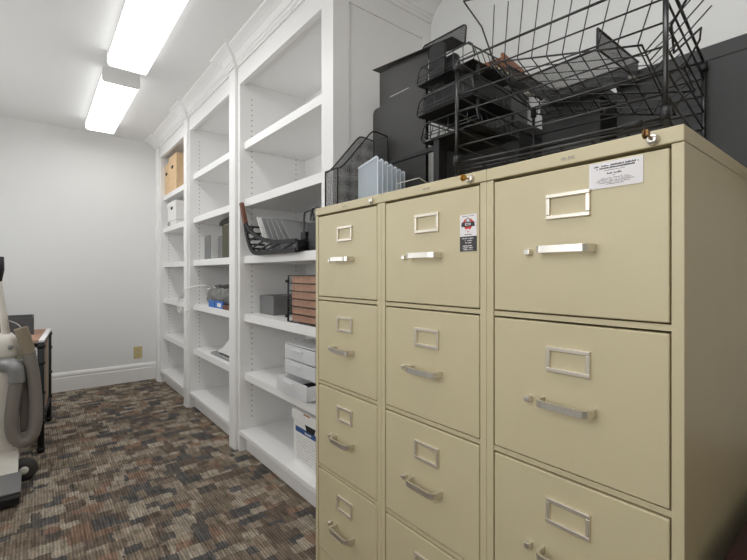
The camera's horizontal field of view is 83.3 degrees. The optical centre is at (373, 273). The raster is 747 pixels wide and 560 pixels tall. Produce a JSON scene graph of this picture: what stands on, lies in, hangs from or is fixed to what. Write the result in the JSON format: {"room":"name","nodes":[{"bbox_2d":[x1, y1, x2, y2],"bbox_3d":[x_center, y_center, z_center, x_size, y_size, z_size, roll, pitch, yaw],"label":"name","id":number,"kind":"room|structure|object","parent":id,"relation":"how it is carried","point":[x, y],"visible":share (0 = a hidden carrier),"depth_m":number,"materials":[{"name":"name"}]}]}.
{"room":"back office","nodes":[
{"label":"back office","id":0,"kind":"room"},
{"bbox_2d":[0,116,155,372],"bbox_3d":[-2.721,-0.133,4.023,2.500,2.425,0.100,0,0,-39],"label":"wall","id":1,"kind":"structure","parent":0,"point":[78,207],"depth_m":3.94,"materials":[{"name":"white paint"}]},
{"bbox_2d":[52,361,155,392],"bbox_3d":[-2.905,0.993,3.800,1.735,0.174,0.016,0,0,-39],"label":"baseboard","id":2,"kind":"structure","parent":1,"relation":"attached to","point":[96,377],"depth_m":4.03,"materials":[{"name":"white wood"}]},
{"bbox_2d":[134,346,141,358],"bbox_3d":[-2.373,0.795,4.233,0.075,0.120,0.008,0,0,-39],"label":"wall outlet","id":3,"kind":"object","parent":1,"relation":"attached to","point":[137,350],"visible":1,"depth_m":4.23,"materials":[{"name":"beige plastic"}]},
{"bbox_2d":[0,0,263,140],"bbox_3d":[-0.656,-1.385,1.455,2.500,0.080,6.690,0,0,-39],"label":"ceiling","id":4,"kind":"structure","parent":0,"point":[53,53],"depth_m":2.62,"materials":[{"name":"white paint"}]},
{"bbox_2d":[85,66,139,133],"bbox_3d":[-2.051,-1.300,3.262,0.220,0.090,1.205,0,0,-39],"label":"ceiling light","id":5,"kind":"object","parent":4,"relation":"attached to","point":[115,91],"visible":1,"depth_m":3.05,"materials":[{"name":"white plastic"}]},
{"bbox_2d":[107,0,187,75],"bbox_3d":[-1.152,-1.300,2.143,0.220,0.090,1.205,0,0,-39],"label":"ceiling light","id":6,"kind":"object","parent":4,"relation":"attached to","point":[143,27],"visible":1,"depth_m":2.20,"materials":[{"name":"white plastic"}]},
{"bbox_2d":[0,378,315,559],"bbox_3d":[-0.656,1.120,1.455,2.500,0.080,6.690,0,0,-39],"label":"floor","id":7,"kind":"structure","parent":0,"point":[126,471],"depth_m":2.05,"materials":[{"name":"carpet"}]},
{"bbox_2d":[0,257,42,508],"bbox_3d":[-1.928,0.495,2.071,0.474,1.171,0.555,0,0,-39],"label":"vacuum","id":8,"kind":"object","parent":7,"relation":"on","point":[21,402],"visible":1,"depth_m":2.19,"materials":[{"name":"grey plastic"}]},
{"bbox_2d":[15,328,51,453],"bbox_3d":[-2.458,0.742,2.622,0.689,0.677,0.693,0,0,-35],"label":"side table","id":9,"kind":"object","parent":7,"relation":"on","point":[42,338],"visible":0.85,"depth_m":2.73,"materials":[{"name":"black wood"}]},
{"bbox_2d":[0,314,33,334],"bbox_3d":[-2.502,0.345,2.729,0.460,0.115,0.250,0,0,-39],"label":"bin","id":10,"kind":"object","parent":9,"relation":"on","point":[22,320],"visible":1,"depth_m":2.75,"materials":[{"name":"grey plastic"}]},
{"bbox_2d":[144,0,441,507],"bbox_3d":[-0.996,-0.133,3.158,0.691,2.425,3.409,0,0,-39],"label":"bookcase","id":11,"kind":"object","parent":7,"relation":"on","point":[276,107],"visible":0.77,"depth_m":2.57,"materials":[{"name":"white wood"}]},
{"bbox_2d":[165,163,168,194],"bbox_3d":[-1.893,-0.920,4.237,0.361,0.300,0.147,0,0,-39],"label":"cardboard box","id":12,"kind":"object","parent":11,"relation":"on","point":[167,165],"visible":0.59,"depth_m":4.09,"materials":[{"name":"brown cardboard"}]},
{"bbox_2d":[167,220,183,226],"bbox_3d":[-1.774,-0.472,4.065,0.351,0.040,0.320,0,0,-39],"label":"flat box","id":13,"kind":"object","parent":11,"relation":"on","point":[174,221],"visible":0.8,"depth_m":3.89,"materials":[{"name":"white cardboard"}]},
{"bbox_2d":[167,200,183,221],"bbox_3d":[-1.774,-0.587,4.065,0.339,0.179,0.308,0,0,-39],"label":"box","id":14,"kind":"object","parent":13,"relation":"on","point":[176,207],"visible":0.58,"depth_m":3.88,"materials":[{"name":"white cardboard"}]},
{"bbox_2d":[169,152,183,192],"bbox_3d":[-1.763,-0.940,4.052,0.331,0.340,0.286,0,0,-39],"label":"cardboard box","id":15,"kind":"object","parent":11,"relation":"on","point":[176,161],"visible":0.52,"depth_m":3.87,"materials":[{"name":"brown cardboard"}]},
{"bbox_2d":[205,235,210,258],"bbox_3d":[-1.228,-0.200,3.235,0.100,0.185,0.140,0,0,-39],"label":"bookend","id":16,"kind":"object","parent":11,"relation":"on","point":[207,237],"visible":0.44,"depth_m":3.19,"materials":[{"name":"grey metal"}]},
{"bbox_2d":[209,300,223,308],"bbox_3d":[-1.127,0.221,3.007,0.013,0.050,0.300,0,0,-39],"label":"carton","id":17,"kind":"object","parent":11,"relation":"on","point":[216,304],"visible":0.94,"depth_m":2.98,"materials":[{"name":"blue cardboard"}]},
{"bbox_2d":[206,284,228,305],"bbox_3d":[-1.099,0.163,3.140,0.190,0.166,0.749,0,0,-39],"label":"plastic bag","id":18,"kind":"object","parent":11,"relation":"on","point":[219,292],"visible":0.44,"depth_m":3.05,"materials":[{"name":"white"}]},
{"bbox_2d":[177,285,206,312],"bbox_3d":[-1.505,0.207,3.389,0.413,0.236,0.088,0,0,34],"label":"cord","id":19,"kind":"object","parent":18,"relation":"hanging from","point":[196,285],"visible":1,"depth_m":3.37,"materials":[{"name":"white plastic"}]},
{"bbox_2d":[211,340,228,361],"bbox_3d":[-0.975,0.471,3.040,0.250,0.262,0.480,0,0,-39],"label":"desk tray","id":20,"kind":"object","parent":11,"relation":"on","point":[223,353],"visible":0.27,"depth_m":3.01,"materials":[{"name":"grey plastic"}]},
{"bbox_2d":[218,236,221,257],"bbox_3d":[-1.080,-0.192,3.115,0.100,0.170,0.130,0,0,-39],"label":"bookend","id":21,"kind":"object","parent":11,"relation":"on","point":[220,237],"visible":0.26,"depth_m":3.09,"materials":[{"name":"grey metal"}]},
{"bbox_2d":[222,224,228,257],"bbox_3d":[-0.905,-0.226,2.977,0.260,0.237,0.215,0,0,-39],"label":"ring binder","id":22,"kind":"object","parent":11,"relation":"on","point":[225,228],"visible":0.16,"depth_m":2.93,"materials":[{"name":"green"}]},
{"bbox_2d":[219,216,228,225],"bbox_3d":[-1.031,-0.369,2.950,0.030,0.051,0.250,0,0,-39],"label":"stapler","id":23,"kind":"object","parent":22,"relation":"on","point":[226,220],"visible":0.48,"depth_m":2.95,"materials":[{"name":"black plastic"}]},
{"bbox_2d":[239,202,309,254],"bbox_3d":[-0.463,-0.263,2.343,0.310,0.324,0.712,0,0,-39],"label":"basket","id":24,"kind":"object","parent":11,"relation":"on","point":[301,245],"visible":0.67,"depth_m":2.25,"materials":[{"name":"black plastic"}]},
{"bbox_2d":[257,217,293,249],"bbox_3d":[-0.535,-0.225,2.425,0.235,0.195,0.141,0,0,-39],"label":"folder","id":25,"kind":"object","parent":24,"relation":"in","point":[263,232],"visible":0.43,"depth_m":2.37,"materials":[{"name":"white paper"}]},
{"bbox_2d":[261,218,292,249],"bbox_3d":[-0.496,-0.220,2.376,0.235,0.185,0.141,0,0,-39],"label":"folder","id":26,"kind":"object","parent":24,"relation":"in","point":[268,233],"visible":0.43,"depth_m":2.32,"materials":[{"name":"grey paper"}]},
{"bbox_2d":[266,218,301,248],"bbox_3d":[-0.457,-0.215,2.328,0.235,0.175,0.141,0,0,-39],"label":"folder","id":27,"kind":"object","parent":24,"relation":"in","point":[272,230],"visible":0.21,"depth_m":2.27,"materials":[{"name":"grey paper"}]},
{"bbox_2d":[271,219,308,247],"bbox_3d":[-0.418,-0.210,2.280,0.235,0.165,0.141,0,0,-39],"label":"folder","id":28,"kind":"object","parent":24,"relation":"in","point":[275,225],"visible":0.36,"depth_m":2.22,"materials":[{"name":"white paper"}]},
{"bbox_2d":[276,220,307,247],"bbox_3d":[-0.379,-0.205,2.231,0.235,0.155,0.141,0,0,-39],"label":"folder","id":29,"kind":"object","parent":24,"relation":"in","point":[279,222],"visible":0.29,"depth_m":2.18,"materials":[{"name":"grey paper"}]},
{"bbox_2d":[282,221,307,246],"bbox_3d":[-0.340,-0.200,2.183,0.235,0.145,0.141,0,0,-39],"label":"folder","id":30,"kind":"object","parent":24,"relation":"in","point":[293,229],"visible":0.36,"depth_m":2.16,"materials":[{"name":"white paper"}]},
{"bbox_2d":[260,294,291,315],"bbox_3d":[-0.534,0.189,2.611,0.281,0.114,0.191,0,0,-39],"label":"box","id":31,"kind":"object","parent":11,"relation":"on","point":[272,304],"visible":0.51,"depth_m":2.49,"materials":[{"name":"grey cardboard"}]},
{"bbox_2d":[277,339,315,402],"bbox_3d":[-0.276,0.480,2.142,0.345,0.244,0.325,0,0,-39],"label":"drawer organizer","id":32,"kind":"object","parent":11,"relation":"on","point":[298,381],"visible":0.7,"depth_m":2.06,"materials":[{"name":"white plastic"}]},
{"bbox_2d":[285,275,315,326],"bbox_3d":[-0.223,0.126,2.107,0.320,0.237,0.334,0,0,-39],"label":"wire rack","id":33,"kind":"object","parent":11,"relation":"on","point":[287,280],"visible":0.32,"depth_m":2.07,"materials":[{"name":"black metal"}]},
{"bbox_2d":[292,314,315,324],"bbox_3d":[-0.230,0.220,2.100,0.260,0.036,0.252,0,0,-39],"label":"folder","id":34,"kind":"object","parent":33,"relation":"in","point":[297,318],"visible":0.26,"depth_m":2.02,"materials":[{"name":"brown cardboard"}]},
{"bbox_2d":[292,306,315,316],"bbox_3d":[-0.231,0.182,2.100,0.260,0.036,0.253,0,0,-39],"label":"folder","id":35,"kind":"object","parent":34,"relation":"on","point":[309,312],"visible":0.24,"depth_m":2.02,"materials":[{"name":"brown cardboard"}]},
{"bbox_2d":[292,299,315,308],"bbox_3d":[-0.231,0.145,2.100,0.260,0.036,0.254,0,0,-39],"label":"folder","id":36,"kind":"object","parent":35,"relation":"on","point":[300,303],"visible":0.24,"depth_m":2.02,"materials":[{"name":"brown cardboard"}]},
{"bbox_2d":[292,291,315,299],"bbox_3d":[-0.232,0.107,2.101,0.260,0.036,0.255,0,0,-39],"label":"folder","id":37,"kind":"object","parent":36,"relation":"on","point":[298,295],"visible":0.24,"depth_m":2.02,"materials":[{"name":"brown cardboard"}]},
{"bbox_2d":[292,284,315,291],"bbox_3d":[-0.231,0.070,2.100,0.260,0.036,0.253,0,0,-39],"label":"folder","id":38,"kind":"object","parent":37,"relation":"on","point":[295,287],"visible":0.27,"depth_m":2.02,"materials":[{"name":"brown cardboard"}]},
{"bbox_2d":[292,276,315,283],"bbox_3d":[-0.232,0.032,2.101,0.260,0.036,0.255,0,0,-39],"label":"folder","id":39,"kind":"object","parent":38,"relation":"on","point":[295,279],"visible":0.26,"depth_m":2.02,"materials":[{"name":"brown cardboard"}]},
{"bbox_2d":[292,407,315,475],"bbox_3d":[-0.166,0.815,2.121,0.377,0.270,0.331,0,0,-39],"label":"box","id":40,"kind":"object","parent":11,"relation":"on","point":[304,421],"visible":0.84,"depth_m":2.04,"materials":[{"name":"white cardboard"}]},
{"bbox_2d":[301,206,318,249],"bbox_3d":[-0.236,-0.209,2.005,0.155,0.203,0.180,0,0,-39],"label":"rack","id":41,"kind":"object","parent":11,"relation":"on","point":[310,235],"visible":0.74,"depth_m":1.96,"materials":[{"name":"black metal"}]},
{"bbox_2d":[316,194,381,559],"bbox_3d":[0.152,0.419,1.616,0.710,1.321,0.380,0,0,-39],"label":"file cabinet","id":42,"kind":"object","parent":7,"relation":"on","point":[348,234],"visible":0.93,"depth_m":1.40,"materials":[{"name":"metal"}]},
{"bbox_2d":[325,131,387,206],"bbox_3d":[-0.062,-0.390,1.586,0.235,0.299,0.085,0,0,-39],"label":"magazine file","id":43,"kind":"object","parent":42,"relation":"on","point":[385,142],"visible":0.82,"depth_m":1.59,"materials":[{"name":"grey metal"}]},
{"bbox_2d":[358,156,404,198],"bbox_3d":[0.035,-0.310,1.466,0.073,0.138,0.238,0,0,26],"label":"file sorter","id":44,"kind":"object","parent":42,"relation":"on","point":[375,176],"visible":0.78,"depth_m":1.38,"materials":[{"name":"white plastic"}]},
{"bbox_2d":[373,46,427,187],"bbox_3d":[0.117,-0.528,1.626,0.100,0.575,0.299,0,0,-39],"label":"divider","id":45,"kind":"object","parent":42,"relation":"on","point":[396,118],"visible":0.57,"depth_m":1.58,"materials":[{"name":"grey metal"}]},
{"bbox_2d":[373,24,466,72],"bbox_3d":[0.159,-0.824,1.579,0.074,0.080,0.428,0,0,-39],"label":"shelf","id":46,"kind":"object","parent":45,"relation":"attached to","point":[452,42],"visible":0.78,"depth_m":1.49,"materials":[{"name":"grey metal"}]},
{"bbox_2d":[447,120,541,177],"bbox_3d":[0.478,-0.385,1.660,0.235,0.287,0.365,0,0,-39],"label":"storage box","id":47,"kind":"object","parent":42,"relation":"on","point":[526,139],"visible":0.19,"depth_m":1.52,"materials":[{"name":"grey plastic"}]},
{"bbox_2d":[472,69,526,130],"bbox_3d":[0.478,-0.639,1.664,0.210,0.222,0.165,0,0,-39],"label":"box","id":48,"kind":"object","parent":47,"relation":"on","point":[516,106],"visible":0.08,"depth_m":1.61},
{"bbox_3d":[0.465,-0.757,1.647,0.192,0.012,0.155,0,0,-39],"label":"paper stack","id":49,"kind":"object","parent":48,"relation":"on","visible":0},
{"bbox_2d":[484,52,523,77],"bbox_3d":[0.481,-0.788,1.664,0.160,0.050,0.185,0,0,43],"label":"wooden tray","id":50,"kind":"object","parent":49,"relation":"on","point":[513,64],"visible":0.16,"depth_m":1.58,"materials":[{"name":"orange wood"}]},
{"bbox_2d":[381,170,487,559],"bbox_3d":[0.391,0.419,1.319,0.710,1.321,0.380,0,0,-39],"label":"file cabinet","id":51,"kind":"object","parent":7,"relation":"on","point":[434,234],"visible":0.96,"depth_m":1.10,"materials":[{"name":"metal"}]},
{"bbox_2d":[397,178,427,189],"bbox_3d":[0.151,-0.265,1.276,0.144,0.048,0.075,0,0,-17],"label":"wire stand","id":52,"kind":"object","parent":51,"relation":"on","point":[415,178],"visible":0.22,"depth_m":1.28,"materials":[{"name":"silver metal"}]},
{"bbox_2d":[390,128,505,181],"bbox_3d":[0.223,-0.336,1.430,0.260,0.189,0.350,0,0,-39],"label":"tray stand","id":53,"kind":"object","parent":51,"relation":"on","point":[440,145],"visible":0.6,"depth_m":1.34,"materials":[{"name":"black"}]},
{"bbox_2d":[420,105,520,142],"bbox_3d":[0.317,-0.464,1.381,0.228,0.066,0.243,0,0,-39],"label":"tray","id":54,"kind":"object","parent":53,"relation":"on","point":[485,131],"visible":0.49,"depth_m":1.32,"materials":[{"name":"black metal"}]},
{"bbox_2d":[416,76,514,129],"bbox_3d":[0.303,-0.534,1.370,0.224,0.083,0.243,0,0,-39],"label":"tray","id":55,"kind":"object","parent":54,"relation":"on","point":[476,98],"visible":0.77,"depth_m":1.34,"materials":[{"name":"black metal"}]},
{"bbox_2d":[416,41,515,95],"bbox_3d":[0.303,-0.625,1.370,0.224,0.105,0.243,0,0,-39],"label":"tray","id":56,"kind":"object","parent":55,"relation":"on","point":[476,65],"visible":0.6,"depth_m":1.31,"materials":[{"name":"black metal"}]},
{"bbox_2d":[429,41,445,85],"bbox_3d":[0.208,-0.681,1.363,0.012,0.124,0.065,0,0,-39],"label":"folder","id":57,"kind":"object","parent":56,"relation":"in","point":[437,50],"visible":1,"depth_m":1.35,"materials":[{"name":"black"}]},
{"bbox_2d":[444,53,459,82],"bbox_3d":[0.254,-0.663,1.362,0.012,0.088,0.055,0,0,-39],"label":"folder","id":58,"kind":"object","parent":56,"relation":"in","point":[449,58],"visible":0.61,"depth_m":1.36,"materials":[{"name":"black"}]},
{"bbox_2d":[423,74,510,127],"bbox_3d":[0.304,-0.553,1.370,0.200,0.072,0.205,0,0,-39],"label":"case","id":59,"kind":"object","parent":55,"relation":"in","point":[490,89],"visible":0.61,"depth_m":1.30,"materials":[{"name":"black metal"}]},
{"bbox_2d":[540,85,616,155],"bbox_3d":[0.700,-0.400,1.383,0.235,0.318,0.193,0,0,-39],"label":"storage box","id":60,"kind":"object","parent":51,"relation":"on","point":[612,122],"visible":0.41,"depth_m":1.29,"materials":[{"name":"grey plastic"}]},
{"bbox_2d":[487,124,746,559],"bbox_3d":[0.629,0.419,1.023,0.710,1.321,0.380,0,0,-39],"label":"file cabinet","id":61,"kind":"object","parent":7,"relation":"on","point":[617,269],"visible":1,"depth_m":0.79,"materials":[{"name":"metal"}]},
{"bbox_2d":[453,0,707,175],"bbox_3d":[0.510,-0.383,1.036,0.447,0.284,0.447,0,0,-45],"label":"wire basket","id":62,"kind":"object","parent":61,"relation":"on","point":[665,117],"visible":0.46,"depth_m":0.91,"materials":[{"name":"black metal"}]},
{"bbox_2d":[509,27,638,106],"bbox_3d":[0.549,-0.551,1.159,0.255,0.057,0.244,0,0,-39],"label":"tray","id":63,"kind":"object","parent":62,"relation":"on","point":[634,70],"visible":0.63,"depth_m":1.14,"materials":[{"name":"grey metal"}]},
{"bbox_2d":[463,0,711,115],"bbox_3d":[0.522,-0.553,1.013,0.276,0.382,0.550,0,0,-39],"label":"wire tray","id":64,"kind":"object","parent":62,"relation":"in","point":[684,4],"visible":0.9,"depth_m":0.97,"materials":[{"name":"black metal"}]},
{"bbox_2d":[616,33,746,167],"bbox_3d":[0.910,-0.402,1.122,0.235,0.322,0.398,0,0,-39],"label":"storage box","id":65,"kind":"object","parent":61,"relation":"on","point":[726,75],"visible":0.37,"depth_m":1.03,"materials":[{"name":"grey plastic"}]},
{"bbox_2d":[724,522,746,559],"bbox_3d":[0.948,0.780,0.686,0.662,0.600,0.482,0,0,-39],"label":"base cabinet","id":66,"kind":"object","parent":7,"relation":"on","point":[738,551],"visible":1,"depth_m":0.73,"materials":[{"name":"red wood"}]},
{"bbox_2d":[430,0,746,181],"bbox_3d":[0.279,-0.133,2.207,0.100,2.425,6.490,0,0,-39],"label":"wall","id":67,"kind":"structure","parent":0,"point":[726,19],"depth_m":1.57,"materials":[{"name":"white paint"}]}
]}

